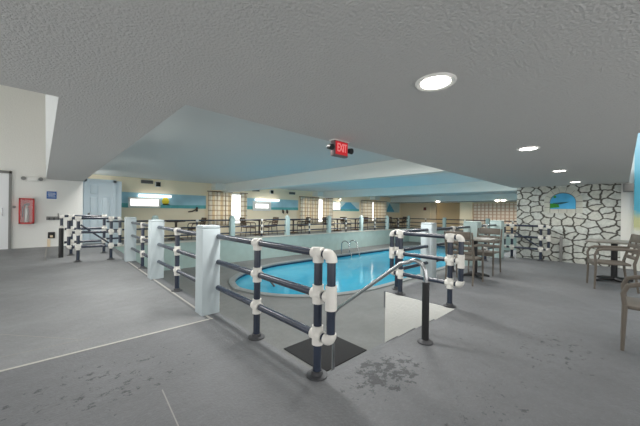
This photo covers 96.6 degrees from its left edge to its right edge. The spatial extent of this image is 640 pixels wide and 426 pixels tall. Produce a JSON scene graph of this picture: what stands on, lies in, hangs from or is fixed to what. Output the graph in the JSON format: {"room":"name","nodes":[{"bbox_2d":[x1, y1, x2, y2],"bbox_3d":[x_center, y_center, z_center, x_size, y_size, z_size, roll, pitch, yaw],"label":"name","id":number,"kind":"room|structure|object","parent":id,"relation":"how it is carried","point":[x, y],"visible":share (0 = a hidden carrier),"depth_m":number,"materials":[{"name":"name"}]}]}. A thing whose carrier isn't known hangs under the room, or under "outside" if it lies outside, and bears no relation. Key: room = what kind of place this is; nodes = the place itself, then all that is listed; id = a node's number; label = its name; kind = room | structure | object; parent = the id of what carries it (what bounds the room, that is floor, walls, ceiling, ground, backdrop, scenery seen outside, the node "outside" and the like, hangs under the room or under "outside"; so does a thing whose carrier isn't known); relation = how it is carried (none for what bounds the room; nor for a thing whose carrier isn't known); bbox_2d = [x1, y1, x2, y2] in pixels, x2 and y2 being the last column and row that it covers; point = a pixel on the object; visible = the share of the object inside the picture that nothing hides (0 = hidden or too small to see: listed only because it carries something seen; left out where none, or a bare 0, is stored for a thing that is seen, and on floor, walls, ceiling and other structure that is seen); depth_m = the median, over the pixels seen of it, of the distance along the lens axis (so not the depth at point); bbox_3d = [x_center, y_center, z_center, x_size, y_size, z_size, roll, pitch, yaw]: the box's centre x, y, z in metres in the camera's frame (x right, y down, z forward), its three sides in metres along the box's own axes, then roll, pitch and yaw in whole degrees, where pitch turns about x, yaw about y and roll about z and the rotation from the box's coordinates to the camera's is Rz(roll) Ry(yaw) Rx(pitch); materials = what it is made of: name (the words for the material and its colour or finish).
{"room":"indoor swimming pool","nodes":[
{"label":"indoor swimming pool","id":0,"kind":"room"},
{"bbox_2d":[0,85,82,248],"bbox_3d":[-9.730,-1.469,6.481,6.690,5.500,0.200,1,0,-43],"label":"wall","id":1,"kind":"structure","parent":0,"point":[22,112],"depth_m":7.94,"materials":[{"name":"white paint"}]},
{"bbox_2d":[0,170,11,249],"bbox_3d":[-8.653,-0.056,7.303,1.010,2.100,0.122,1,0,-43],"label":"door","id":2,"kind":"structure","parent":1,"relation":"in","point":[5,176],"depth_m":7.58,"materials":[{"name":"white paint"}]},
{"bbox_2d":[18,198,34,223],"bbox_3d":[-8.062,-0.029,7.834,0.300,0.700,0.140,1,0,-43],"label":"fire extinguisher cabinet","id":3,"kind":"object","parent":1,"relation":"attached to","point":[22,201],"visible":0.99,"depth_m":7.84,"materials":[{"name":"red metal"}]},
{"bbox_2d":[22,203,29,221],"bbox_3d":[-8.068,0.017,7.828,0.134,0.525,0.091,1,0,-15],"label":"fire extinguisher","id":4,"kind":"object","parent":3,"relation":"in","point":[26,210],"visible":0.99,"depth_m":7.80,"materials":[{"name":"silver metal"}]},
{"bbox_2d":[21,176,42,180],"bbox_3d":[-7.987,-0.928,7.913,0.440,0.120,0.112,1,0,-43],"label":"emergency light","id":5,"kind":"object","parent":1,"relation":"attached to","point":[28,178],"visible":1,"depth_m":7.89,"materials":[{"name":"white plastic"}]},
{"bbox_2d":[45,94,58,176],"bbox_3d":[-4.793,-0.986,5.022,0.120,0.340,8.702,1,0,-44],"label":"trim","id":6,"kind":"structure","parent":1,"relation":"attached to","point":[51,102],"depth_m":2.85,"materials":[{"name":"white paint"}]},
{"bbox_2d":[47,191,56,198],"bbox_3d":[-7.737,-0.490,8.217,0.210,0.210,0.019,1,0,-43],"label":"safety sign","id":7,"kind":"object","parent":1,"relation":"attached to","point":[50,195],"visible":1,"depth_m":8.21,"materials":[{"name":"blue"}]},
{"bbox_2d":[46,213,59,219],"bbox_3d":[-7.674,0.131,8.216,0.310,0.190,0.118,1,0,-43],"label":"valves","id":8,"kind":"object","parent":1,"relation":"attached to","point":[58,216],"visible":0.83,"depth_m":8.22,"materials":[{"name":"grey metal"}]},
{"bbox_2d":[0,242,204,369],"bbox_3d":[-6.420,1.192,5.527,4.250,0.360,10.570,1,0,-43],"label":"floor","id":9,"kind":"structure","parent":0,"point":[98,299],"depth_m":3.59,"materials":[{"name":"concrete"}]},
{"bbox_2d":[58,228,63,257],"bbox_3d":[-6.192,0.734,6.815,0.090,0.700,0.090,1,0,-43],"label":"bollard","id":10,"kind":"object","parent":9,"relation":"on","point":[61,230],"visible":1,"depth_m":6.79,"materials":[{"name":"black"}]},
{"bbox_2d":[59,214,107,255],"bbox_3d":[-6.035,0.571,7.305,0.959,1.021,0.156,1,0,-43],"label":"pipe railing","id":11,"kind":"object","parent":9,"relation":"on","point":[104,227],"visible":0.73,"depth_m":7.28,"materials":[{"name":"grey metal"}]},
{"bbox_2d":[66,216,121,261],"bbox_3d":[-5.216,0.611,6.619,1.015,1.021,0.156,1,0,-37],"label":"gate","id":12,"kind":"object","parent":9,"relation":"on","point":[78,232],"visible":1,"depth_m":6.54,"materials":[{"name":"grey metal"}]},
{"bbox_2d":[113,247,223,318],"bbox_3d":[-4.030,1.276,6.233,0.200,0.250,8.320,1,0,-43],"label":"floor","id":13,"kind":"structure","parent":0,"point":[189,298],"depth_m":4.37,"materials":[{"name":"concrete"}]},
{"bbox_2d":[124,217,136,261],"bbox_3d":[-4.461,0.632,6.699,0.210,1.028,0.210,1,0,-43],"label":"pillar","id":14,"kind":"structure","parent":13,"relation":"on","point":[129,229],"depth_m":6.62,"materials":[{"name":"paint"}]},
{"bbox_2d":[131,221,147,268],"bbox_3d":[-3.669,0.685,5.887,0.156,0.941,2.050,1,0,-43],"label":"pipe railing","id":15,"kind":"object","parent":13,"relation":"on","point":[142,238],"visible":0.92,"depth_m":5.84,"materials":[{"name":"grey metal"}]},
{"bbox_2d":[147,220,163,279],"bbox_3d":[-2.905,0.651,5.047,0.210,1.028,0.210,1,0,-43],"label":"pillar","id":16,"kind":"structure","parent":13,"relation":"on","point":[155,235],"depth_m":4.96,"materials":[{"name":"paint"}]},
{"bbox_2d":[129,262,210,317],"bbox_3d":[-2.888,1.164,4.945,0.025,0.005,4.860,1,0,-43],"label":"trim","id":17,"kind":"structure","parent":13,"relation":"on","point":[207,316],"depth_m":4.18,"materials":[{"name":"grey"}]},
{"bbox_2d":[157,226,195,291],"bbox_3d":[-2.103,0.704,4.223,0.156,0.941,2.080,1,0,-43],"label":"pipe railing","id":18,"kind":"object","parent":13,"relation":"on","point":[176,249],"visible":0.95,"depth_m":4.22,"materials":[{"name":"grey metal"}]},
{"bbox_2d":[195,225,219,315],"bbox_3d":[-1.328,0.670,3.372,0.210,1.028,0.210,1,0,-43],"label":"pillar","id":19,"kind":"structure","parent":13,"relation":"on","point":[207,277],"depth_m":3.29,"materials":[{"name":"paint"}]},
{"bbox_2d":[88,174,400,239],"bbox_3d":[-0.403,0.070,18.299,23.500,2.850,0.200,1,0,-43],"label":"wall","id":20,"kind":"structure","parent":0,"point":[129,184],"depth_m":13.36,"materials":[{"name":"beige paint"}]},
{"bbox_2d":[128,194,170,207],"bbox_3d":[-7.027,-0.456,11.818,1.540,0.540,0.170,1,0,-43],"label":"window","id":21,"kind":"structure","parent":20,"relation":"in","point":[140,201],"depth_m":11.71,"materials":[{"name":"white"}]},
{"bbox_2d":[121,192,205,208],"bbox_3d":[-6.656,-0.476,12.256,3.500,0.610,0.020,1,0,-43],"label":"wall mural","id":22,"kind":"object","parent":20,"relation":"attached to","point":[176,201],"visible":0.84,"depth_m":12.56,"materials":[{"name":"blue"}]},
{"bbox_2d":[232,193,240,223],"bbox_3d":[-4.607,-0.166,14.161,1.840,1.560,0.080,1,0,-43],"label":"window","id":23,"kind":"structure","parent":20,"relation":"in","point":[236,198],"depth_m":14.50,"materials":[{"name":"white"}]},
{"bbox_2d":[240,193,247,224],"bbox_3d":[-3.921,-0.167,14.656,0.442,1.638,0.080,1,0,-39],"label":"curtain","id":24,"kind":"object","parent":23,"relation":"hanging from","point":[243,213],"visible":0.8,"depth_m":14.67,"materials":[{"name":"beige fabric"}]},
{"bbox_2d":[252,199,279,210],"bbox_3d":[-2.946,-0.391,15.660,1.630,0.650,0.170,1,0,-43],"label":"light fixture","id":25,"kind":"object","parent":20,"relation":"in","point":[259,204],"depth_m":15.50,"materials":[{"name":"white"}]},
{"bbox_2d":[247,198,297,209],"bbox_3d":[-2.606,-0.432,16.072,3.510,0.600,0.016,1,0,-43],"label":"wall mural","id":26,"kind":"object","parent":20,"relation":"attached to","point":[282,204],"visible":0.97,"depth_m":16.38},
{"bbox_2d":[319,199,322,221],"bbox_3d":[-0.276,-0.103,18.239,2.540,1.540,0.080,1,0,-43],"label":"window","id":27,"kind":"structure","parent":20,"relation":"in","point":[320,200],"depth_m":18.53,"materials":[{"name":"white"}]},
{"bbox_2d":[322,198,332,222],"bbox_3d":[0.501,-0.113,18.814,1.020,1.638,0.094,1,0,-43],"label":"curtain","id":28,"kind":"object","parent":27,"relation":"hanging from","point":[327,206],"visible":0.77,"depth_m":18.84,"materials":[{"name":"beige fabric"}]},
{"bbox_2d":[333,202,340,209],"bbox_3d":[1.112,-0.411,19.541,0.840,0.590,0.080,1,0,-43],"label":"window","id":29,"kind":"structure","parent":20,"relation":"in","point":[336,205],"depth_m":19.56,"materials":[{"name":"white"}]},
{"bbox_2d":[333,201,358,210],"bbox_3d":[1.833,-0.403,20.248,2.980,0.650,0.020,1,0,-43],"label":"wall mural","id":30,"kind":"object","parent":20,"relation":"attached to","point":[345,206],"visible":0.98,"depth_m":20.51,"materials":[{"name":"blue"}]},
{"bbox_2d":[387,202,398,211],"bbox_3d":[6.232,-0.399,24.388,2.100,0.850,0.020,1,0,-43],"label":"wall mural","id":31,"kind":"object","parent":20,"relation":"attached to","point":[391,207],"visible":0.68,"depth_m":24.35,"materials":[{"name":"blue"}]},
{"bbox_2d":[397,200,516,202],"bbox_3d":[9.857,-0.732,20.016,0.060,0.045,11.350,1,0,-43],"label":"trim","id":32,"kind":"structure","parent":20,"relation":"attached to","point":[506,200],"depth_m":20.03,"materials":[{"name":"grey metal"}]},
{"bbox_3d":[4.202,-0.049,22.454,3.040,1.540,0.080,1,0,-43],"label":"window","id":33,"kind":"structure","parent":20,"relation":"in","visible":0},
{"bbox_2d":[361,200,371,221],"bbox_3d":[3.584,-0.075,21.725,1.500,1.638,0.094,1,0,-43],"label":"curtain","id":34,"kind":"object","parent":33,"relation":"hanging from","point":[366,205],"visible":0.82,"depth_m":21.71,"materials":[{"name":"beige fabric"}]},
{"bbox_2d":[373,201,386,221],"bbox_3d":[4.841,-0.060,22.899,1.860,1.638,0.095,1,0,-43],"label":"curtain","id":35,"kind":"object","parent":33,"relation":"hanging from","point":[380,207],"visible":0.85,"depth_m":22.79,"materials":[{"name":"beige fabric"}]},
{"bbox_2d":[114,229,408,270],"bbox_3d":[0.022,1.805,15.856,18.900,1.190,0.170,1,0,-43],"label":"wall","id":36,"kind":"structure","parent":0,"point":[230,251],"depth_m":13.82,"materials":[{"name":"green paint"}]},
{"bbox_2d":[114,228,409,246],"bbox_3d":[0.051,1.196,15.869,18.950,0.050,0.220,1,0,-43],"label":"trim","id":37,"kind":"structure","parent":36,"relation":"attached to","point":[399,228],"depth_m":14.07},
{"bbox_2d":[106,220,147,238],"bbox_3d":[-6.489,0.680,9.721,1.290,0.821,0.156,1,0,-43],"label":"walkway railing","id":38,"kind":"object","parent":37,"relation":"on","point":[115,220],"visible":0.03,"depth_m":9.59,"materials":[{"name":"grey metal"}]},
{"bbox_2d":[164,219,229,236],"bbox_3d":[-4.860,0.700,11.255,2.705,0.821,0.156,1,0,-43],"label":"walkway railing","id":39,"kind":"object","parent":37,"relation":"on","point":[196,220],"visible":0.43,"depth_m":11.04,"materials":[{"name":"grey metal"}]},
{"bbox_2d":[229,215,234,235],"bbox_3d":[-3.787,0.631,12.264,0.200,0.985,0.200,1,0,-43],"label":"pillar","id":40,"kind":"structure","parent":37,"relation":"on","point":[232,219],"depth_m":12.18,"materials":[{"name":"grey paint"}]},
{"bbox_2d":[235,219,285,236],"bbox_3d":[-2.716,0.726,13.274,2.705,0.821,0.156,1,0,-43],"label":"walkway railing","id":41,"kind":"object","parent":37,"relation":"on","point":[261,225],"visible":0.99,"depth_m":13.16,"materials":[{"name":"grey metal"}]},
{"bbox_2d":[284,215,289,234],"bbox_3d":[-1.643,0.657,14.283,0.200,0.985,0.200,1,0,-43],"label":"pillar","id":42,"kind":"structure","parent":37,"relation":"on","point":[287,221],"depth_m":14.21,"materials":[{"name":"grey paint"}]},
{"bbox_2d":[290,218,326,233],"bbox_3d":[-0.571,0.753,15.292,2.705,0.821,0.156,1,0,-43],"label":"walkway railing","id":43,"kind":"object","parent":37,"relation":"on","point":[309,219],"visible":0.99,"depth_m":15.25,"materials":[{"name":"grey metal"}]},
{"bbox_2d":[326,216,330,232],"bbox_3d":[0.502,0.684,16.302,0.200,0.985,0.200,1,0,-43],"label":"pillar","id":44,"kind":"structure","parent":37,"relation":"on","point":[328,221],"depth_m":16.23,"materials":[{"name":"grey paint"}]},
{"bbox_2d":[331,218,359,231],"bbox_3d":[1.573,0.779,17.311,2.705,0.821,0.156,1,0,-43],"label":"walkway railing","id":45,"kind":"object","parent":37,"relation":"on","point":[345,223],"visible":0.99,"depth_m":17.28,"materials":[{"name":"grey metal"}]},
{"bbox_2d":[359,216,362,230],"bbox_3d":[2.646,0.710,18.320,0.200,0.985,0.200,1,0,-43],"label":"pillar","id":46,"kind":"structure","parent":37,"relation":"on","point":[360,217],"depth_m":18.24,"materials":[{"name":"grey paint"}]},
{"bbox_2d":[363,218,386,229],"bbox_3d":[3.717,0.805,19.329,2.705,0.821,0.156,1,0,-43],"label":"walkway railing","id":47,"kind":"object","parent":37,"relation":"on","point":[374,222],"visible":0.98,"depth_m":19.31,"materials":[{"name":"grey metal"}]},
{"bbox_2d":[94,105,516,197],"bbox_3d":[3.646,-1.315,14.198,23.650,0.120,11.700,1,0,-43],"label":"ceiling","id":48,"kind":"structure","parent":0,"point":[193,144],"depth_m":6.85,"materials":[{"name":"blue paint"}]},
{"bbox_2d":[211,183,225,190],"bbox_3d":[-4.844,-1.214,13.623,0.500,0.330,0.500,1,0,-43],"label":"ceiling beam","id":49,"kind":"structure","parent":48,"relation":"attached to","point":[214,186],"depth_m":13.45,"materials":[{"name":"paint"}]},
{"bbox_2d":[312,191,322,196],"bbox_3d":[-0.148,-1.157,18.044,0.500,0.330,0.500,1,0,-43],"label":"ceiling beam","id":50,"kind":"structure","parent":48,"relation":"attached to","point":[314,193],"depth_m":17.89,"materials":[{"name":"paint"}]},
{"bbox_2d":[221,159,449,192],"bbox_3d":[-0.828,-1.123,9.954,0.320,0.415,11.350,1,0,-43],"label":"ceiling beam","id":51,"kind":"structure","parent":48,"relation":"attached to","point":[394,168],"depth_m":8.19,"materials":[{"name":"white paint"}]},
{"bbox_2d":[208,191,232,224],"bbox_3d":[-4.832,-0.178,13.794,1.270,1.638,0.094,1,0,-43],"label":"curtain","id":52,"kind":"object","parent":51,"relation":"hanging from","point":[219,203],"visible":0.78,"depth_m":13.74,"materials":[{"name":"beige fabric"}]},
{"bbox_2d":[319,181,516,197],"bbox_3d":[3.868,-1.065,14.375,0.320,0.415,11.350,1,0,-43],"label":"ceiling beam","id":53,"kind":"structure","parent":48,"relation":"attached to","point":[484,186],"depth_m":13.13,"materials":[{"name":"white paint"}]},
{"bbox_2d":[299,196,318,222],"bbox_3d":[-0.649,-0.127,17.731,1.660,1.638,0.094,1,0,-43],"label":"curtain","id":54,"kind":"object","parent":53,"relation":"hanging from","point":[309,206],"visible":0.82,"depth_m":17.68,"materials":[{"name":"beige fabric"}]},
{"bbox_2d":[0,0,639,187],"bbox_3d":[-0.568,-0.889,5.429,12.600,0.250,13.900,1,0,-43],"label":"ceiling","id":55,"kind":"structure","parent":0,"point":[560,77],"depth_m":1.55,"materials":[{"name":"grey"}]},
{"bbox_2d":[326,139,353,158],"bbox_3d":[0.208,-0.669,3.026,0.366,0.169,0.094,1,0,-43],"label":"exit sign","id":56,"kind":"object","parent":55,"relation":"hanging from","point":[339,148],"visible":1,"depth_m":2.98,"materials":[{"name":"red"}]},
{"bbox_2d":[326,144,334,149],"bbox_3d":[0.110,-0.666,2.922,0.080,0.069,0.076,1,0,-43],"label":"lamp","id":57,"kind":"object","parent":56,"relation":"attached to","point":[330,146],"depth_m":2.89,"materials":[{"name":"black"}]},
{"bbox_2d":[415,72,456,91],"bbox_3d":[0.663,-0.743,1.639,0.224,0.012,0.224,1,0,-43],"label":"recessed light","id":58,"kind":"object","parent":55,"relation":"in","point":[442,80],"visible":1,"depth_m":1.62,"materials":[{"name":"white plastic"}]},
{"bbox_2d":[516,146,539,150],"bbox_3d":[2.374,-0.722,3.250,0.224,0.012,0.224,1,0,-43],"label":"recessed light","id":59,"kind":"object","parent":55,"relation":"in","point":[528,148],"visible":1,"depth_m":3.23,"materials":[{"name":"white plastic"}]},
{"bbox_2d":[0,227,639,425],"bbox_3d":[3.825,1.372,11.238,27.000,0.250,16.300,1,0,-43],"label":"floor","id":60,"kind":"structure","parent":0,"point":[532,343],"depth_m":2.12,"materials":[{"name":"concrete"}]},
{"bbox_2d":[82,181,121,243],"bbox_3d":[-7.732,0.045,9.890,1.200,2.220,2.000,1,0,-43],"label":"wall","id":61,"kind":"structure","parent":60,"relation":"on","point":[118,183],"depth_m":9.76,"materials":[{"name":"white paint"}]},
{"bbox_2d":[83,178,115,243],"bbox_3d":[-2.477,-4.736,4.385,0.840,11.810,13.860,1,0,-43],"label":"door","id":62,"kind":"structure","parent":61,"relation":"in","point":[99,194],"depth_m":9.36,"materials":[{"name":"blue paint"}]},
{"bbox_2d":[0,318,212,371],"bbox_3d":[-2.772,1.166,1.700,4.315,0.005,0.025,1,0,-43],"label":"trim","id":63,"kind":"structure","parent":60,"relation":"on","point":[209,318],"depth_m":2.49,"materials":[{"name":"grey"}]},
{"bbox_2d":[162,389,178,425],"bbox_3d":[-0.920,1.189,1.744,0.007,0.003,0.421,1,0,-40],"label":"trim","id":64,"kind":"structure","parent":60,"relation":"on","point":[162,389],"depth_m":1.72,"materials":[{"name":"grey"}]},
{"bbox_2d":[187,217,206,238],"bbox_3d":[-5.292,0.686,12.262,0.633,0.902,0.524,1,0,-43],"label":"armchair","id":65,"kind":"object","parent":60,"relation":"on","point":[202,218],"visible":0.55,"depth_m":12.25,"materials":[{"name":"brown"}]},
{"bbox_2d":[239,217,255,236],"bbox_3d":[-3.490,0.709,13.753,0.633,0.902,0.524,1,0,-43],"label":"armchair","id":66,"kind":"object","parent":60,"relation":"on","point":[242,223],"visible":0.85,"depth_m":13.65,"materials":[{"name":"brown"}]},
{"bbox_2d":[263,217,278,234],"bbox_3d":[-2.559,0.720,14.904,0.633,0.902,0.524,1,0,-43],"label":"armchair","id":67,"kind":"object","parent":60,"relation":"on","point":[276,221],"visible":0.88,"depth_m":14.88,"materials":[{"name":"brown"}]},
{"bbox_2d":[216,234,336,381],"bbox_3d":[-0.545,0.723,2.656,0.156,0.941,1.896,1,0,-43],"label":"pipe railing","id":68,"kind":"object","parent":60,"relation":"on","point":[319,337],"visible":1,"depth_m":2.14,"materials":[{"name":"grey metal"}]},
{"bbox_2d":[297,217,310,232],"bbox_3d":[-0.919,0.740,16.297,0.633,0.902,0.524,1,0,-33],"label":"armchair","id":69,"kind":"object","parent":60,"relation":"on","point":[305,221],"visible":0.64,"depth_m":16.31,"materials":[{"name":"brown"}]},
{"bbox_2d":[392,228,428,289],"bbox_3d":[1.552,0.749,4.821,1.078,0.941,0.156,1,0,-43],"label":"pipe railing","id":70,"kind":"object","parent":60,"relation":"on","point":[395,287],"visible":0.55,"depth_m":4.69,"materials":[{"name":"grey metal"}]},
{"bbox_2d":[410,218,442,227],"bbox_3d":[7.929,0.886,21.372,0.156,0.821,2.560,1,0,-43],"label":"walkway railing","id":71,"kind":"object","parent":60,"relation":"on","point":[410,218],"visible":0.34,"depth_m":21.53,"materials":[{"name":"grey metal"}]},
{"bbox_2d":[389,230,464,307],"bbox_3d":[1.435,0.747,3.966,0.156,0.941,1.087,1,0,-43],"label":"pipe railing","id":72,"kind":"object","parent":60,"relation":"on","point":[449,259],"visible":0.92,"depth_m":3.77,"materials":[{"name":"grey metal"}]},
{"bbox_2d":[420,222,436,277],"bbox_3d":[2.011,0.711,5.280,0.210,1.028,0.210,1,0,-43],"label":"pillar","id":73,"kind":"structure","parent":60,"relation":"on","point":[431,242],"depth_m":5.19,"materials":[{"name":"paint"}]},
{"bbox_2d":[436,226,469,271],"bbox_3d":[2.763,0.763,5.947,1.791,0.941,0.156,1,0,-43],"label":"pipe railing","id":74,"kind":"object","parent":60,"relation":"on","point":[452,228],"visible":0.33,"depth_m":5.87,"materials":[{"name":"grey metal"}]},
{"bbox_2d":[444,231,483,285],"bbox_3d":[2.545,0.782,5.042,0.588,0.902,0.487,1,0,-43],"label":"armchair","id":75,"kind":"object","parent":60,"relation":"on","point":[470,256],"visible":0.71,"depth_m":4.87,"materials":[{"name":"wood"}]},
{"bbox_2d":[463,221,481,265],"bbox_3d":[3.552,0.730,6.648,0.300,1.028,0.300,1,0,-43],"label":"pillar","id":76,"kind":"structure","parent":60,"relation":"on","point":[474,225],"depth_m":6.54,"materials":[{"name":"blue paint"}]},
{"bbox_2d":[464,237,497,278],"bbox_3d":[2.977,0.866,5.463,0.592,0.740,0.592,1,0,-43],"label":"square table","id":77,"kind":"object","parent":60,"relation":"on","point":[476,239],"visible":0.64,"depth_m":5.43,"materials":[{"name":"black"}]},
{"bbox_2d":[468,228,502,275],"bbox_3d":[3.426,0.793,5.912,0.588,0.902,0.487,1,0,-43],"label":"armchair","id":78,"kind":"object","parent":60,"relation":"on","point":[494,231],"visible":0.79,"depth_m":5.94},
{"bbox_2d":[481,224,496,260],"bbox_3d":[4.240,0.781,7.310,1.591,0.941,0.156,1,0,-43],"label":"pipe railing","id":79,"kind":"object","parent":60,"relation":"on","point":[484,225],"visible":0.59,"depth_m":7.29,"materials":[{"name":"grey metal"}]},
{"bbox_2d":[490,220,503,257],"bbox_3d":[4.936,0.746,7.951,0.280,1.028,0.280,1,0,-43],"label":"pillar","id":80,"kind":"structure","parent":60,"relation":"on","point":[500,223],"depth_m":7.84,"materials":[{"name":"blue paint"}]},
{"bbox_2d":[504,224,550,260],"bbox_3d":[5.535,0.797,7.678,0.156,0.941,1.062,1,0,-43],"label":"pipe railing","id":81,"kind":"object","parent":60,"relation":"on","point":[540,237],"visible":0.94,"depth_m":7.58,"materials":[{"name":"grey metal"}]},
{"bbox_2d":[559,236,562,261],"bbox_3d":[6.136,0.945,7.256,0.060,0.660,0.060,1,0,-43],"label":"post","id":82,"kind":"object","parent":60,"relation":"on","point":[560,237],"visible":1,"depth_m":7.24,"materials":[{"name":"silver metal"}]},
{"bbox_2d":[585,238,639,283],"bbox_3d":[5.382,0.896,5.214,0.740,0.740,0.740,1,0,-43],"label":"square table","id":83,"kind":"object","parent":60,"relation":"on","point":[614,254],"visible":0.8,"depth_m":5.18,"materials":[{"name":"grey laminate"}]},
{"bbox_2d":[586,234,639,293],"bbox_3d":[4.863,0.811,4.721,0.588,0.902,0.487,1,0,32],"label":"armchair","id":84,"kind":"object","parent":60,"relation":"on","point":[635,238],"visible":1,"depth_m":4.66,"materials":[{"name":"wood"}]},
{"bbox_2d":[620,275,639,350],"bbox_3d":[3.054,0.824,2.494,0.487,0.830,0.588,1,0,-43],"label":"armchair","id":85,"kind":"object","parent":60,"relation":"on","point":[632,303],"visible":1,"depth_m":2.53,"materials":[{"name":"wood"}]},
{"bbox_2d":[164,241,509,371],"bbox_3d":[3.475,2.243,12.182,19.000,0.001,10.060,1,0,-43],"label":"pool deck","id":86,"kind":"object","parent":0,"point":[361,322],"visible":0.3,"depth_m":6.28,"materials":[{"name":"concrete"}]},
{"bbox_2d":[284,336,366,371],"bbox_3d":[0.082,2.194,4.553,0.960,0.014,0.920,1,0,-43],"label":"rubber mat","id":87,"kind":"object","parent":86,"relation":"on","point":[345,350],"visible":0.6,"depth_m":4.46,"materials":[{"name":"black"}]},
{"bbox_2d":[327,343,381,372],"bbox_3d":[0.214,2.153,3.502,2.250,0.300,0.270,1,0,-43],"label":"stair step","id":88,"kind":"structure","parent":86,"relation":"on","point":[381,343],"depth_m":3.93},
{"bbox_2d":[327,336,397,374],"bbox_3d":[0.400,2.055,3.305,2.250,0.500,0.270,1,0,-43],"label":"stair step","id":89,"kind":"structure","parent":86,"relation":"on","point":[396,336],"depth_m":3.59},
{"bbox_2d":[229,245,505,297],"bbox_3d":[3.573,2.236,13.412,16.154,0.075,5.651,1,0,-43],"label":"pool coping","id":90,"kind":"object","parent":86,"relation":"on","point":[233,285],"visible":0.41,"depth_m":8.50},
{"bbox_2d":[327,328,415,376],"bbox_3d":[0.586,1.957,3.108,2.250,0.700,0.270,1,0,-43],"label":"stair step","id":91,"kind":"structure","parent":86,"relation":"on","point":[331,373],"depth_m":3.23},
{"bbox_2d":[326,319,434,379],"bbox_3d":[0.773,1.860,2.912,2.250,0.900,0.270,1,0,-43],"label":"stair step","id":92,"kind":"structure","parent":86,"relation":"on","point":[401,337],"depth_m":2.81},
{"bbox_2d":[331,258,432,370],"bbox_3d":[0.576,1.322,3.077,0.140,1.770,1.310,1,0,-43],"label":"stair handrail","id":93,"kind":"object","parent":86,"relation":"on","point":[424,340],"visible":0.83,"depth_m":2.65,"materials":[{"name":"silver metal"}]},
{"bbox_2d":[235,246,444,281],"bbox_3d":[3.561,3.254,13.412,15.814,1.980,5.311,1,0,-43],"label":"tile","id":94,"kind":"structure","parent":0,"point":[437,246],"depth_m":12.91,"materials":[{"name":"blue tile"}]},
{"bbox_2d":[235,247,481,293],"bbox_3d":[3.572,2.344,13.412,15.834,0.001,5.331,1,0,-43],"label":"pool water","id":95,"kind":"object","parent":94,"relation":"in","point":[355,272],"visible":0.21,"depth_m":10.84,"materials":[{"name":"liquid"}]},
{"bbox_2d":[400,203,436,227],"bbox_3d":[8.297,0.201,24.156,0.200,2.800,3.200,1,0,-43],"label":"wall","id":96,"kind":"structure","parent":0,"point":[412,210],"depth_m":24.28,"materials":[{"name":"beige"}]},
{"bbox_2d":[420,203,430,227],"bbox_3d":[8.691,0.296,23.532,0.080,2.020,0.850,1,0,-43],"label":"door","id":97,"kind":"structure","parent":96,"relation":"in","point":[425,208],"depth_m":23.50,"materials":[{"name":"beige"}]},
{"bbox_2d":[385,292,453,341],"bbox_3d":[1.390,1.819,4.007,0.150,1.196,1.020,1,0,-43],"label":"wall","id":98,"kind":"structure","parent":0,"point":[403,314],"depth_m":4.10,"materials":[{"name":"white paint"}]},
{"bbox_2d":[437,203,459,227],"bbox_3d":[10.523,0.229,22.886,0.100,2.800,2.900,1,0,-43],"label":"wall","id":99,"kind":"structure","parent":0,"point":[444,210],"depth_m":22.98,"materials":[{"name":"beige"}]},
{"bbox_2d":[391,193,516,202],"bbox_3d":[10.995,-0.956,21.086,3.100,0.460,11.350,1,0,-43],"label":"ceiling","id":100,"kind":"structure","parent":0,"point":[487,197],"depth_m":20.12,"materials":[{"name":"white paint"}]},
{"bbox_2d":[409,230,515,250],"bbox_3d":[10.061,1.928,19.072,0.170,1.190,8.950,1,0,-43],"label":"wall","id":101,"kind":"structure","parent":0,"point":[411,238],"depth_m":20.35,"materials":[{"name":"green paint"}]},
{"bbox_2d":[460,202,473,229],"bbox_3d":[11.131,0.236,21.364,1.100,2.800,0.850,1,0,-43],"label":"wall pier","id":102,"kind":"object","parent":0,"point":[466,208],"visible":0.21,"depth_m":21.00,"materials":[{"name":"beige paint"}]},
{"bbox_2d":[474,202,516,231],"bbox_3d":[13.198,0.261,18.950,0.200,2.800,5.500,1,0,-43],"label":"wall","id":103,"kind":"structure","parent":0,"point":[507,227],"depth_m":19.29,"materials":[{"name":"beige"}]},
{"bbox_2d":[473,202,516,223],"bbox_3d":[12.763,0.066,19.224,0.060,1.480,4.600,1,0,-43],"label":"blind","id":104,"kind":"object","parent":103,"relation":"attached to","point":[505,211],"visible":0.54,"depth_m":19.77,"materials":[{"name":"beige"}]},
{"bbox_2d":[516,183,620,267],"bbox_3d":[6.312,0.137,7.372,0.200,2.320,2.020,1,0,-43],"label":"stone wall","id":105,"kind":"structure","parent":0,"point":[600,218],"depth_m":7.15,"materials":[{"name":"stone"}]},
{"bbox_2d":[544,187,582,212],"bbox_3d":[6.224,-0.309,7.311,0.020,0.670,0.760,1,0,-43],"label":"niche","id":106,"kind":"object","parent":105,"relation":"attached to","point":[561,199],"visible":1,"depth_m":7.30,"materials":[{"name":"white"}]},
{"bbox_2d":[550,193,575,208],"bbox_3d":[6.227,-0.284,7.314,0.012,0.400,0.500,1,0,-43],"label":"painting","id":107,"kind":"object","parent":106,"relation":"attached to","point":[557,200],"depth_m":7.30},
{"bbox_2d":[620,153,634,268],"bbox_3d":[7.064,-0.614,6.546,0.250,3.800,0.200,1,0,-43],"label":"wall pier","id":108,"kind":"object","parent":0,"point":[627,198],"visible":0.36,"depth_m":6.46,"materials":[{"name":"white paint"}]},
{"bbox_2d":[623,183,633,191],"bbox_3d":[6.908,-0.546,6.383,0.200,0.180,0.165,1,0,-43],"label":"duct","id":109,"kind":"object","parent":108,"relation":"attached to","point":[628,187],"visible":1,"depth_m":6.32,"materials":[{"name":"grey metal"}]},
{"bbox_3d":[6.955,-0.615,3.380,4.750,3.800,0.200,1,0,-43],"label":"wall","id":110,"kind":"structure","parent":0,"visible":0},
{"bbox_2d":[633,133,639,270],"bbox_3d":[8.048,-0.602,5.392,0.400,3.800,2.830,1,0,-43],"label":"wall","id":111,"kind":"structure","parent":110,"relation":"attached to","point":[637,148],"depth_m":6.25,"materials":[{"name":"paint"}]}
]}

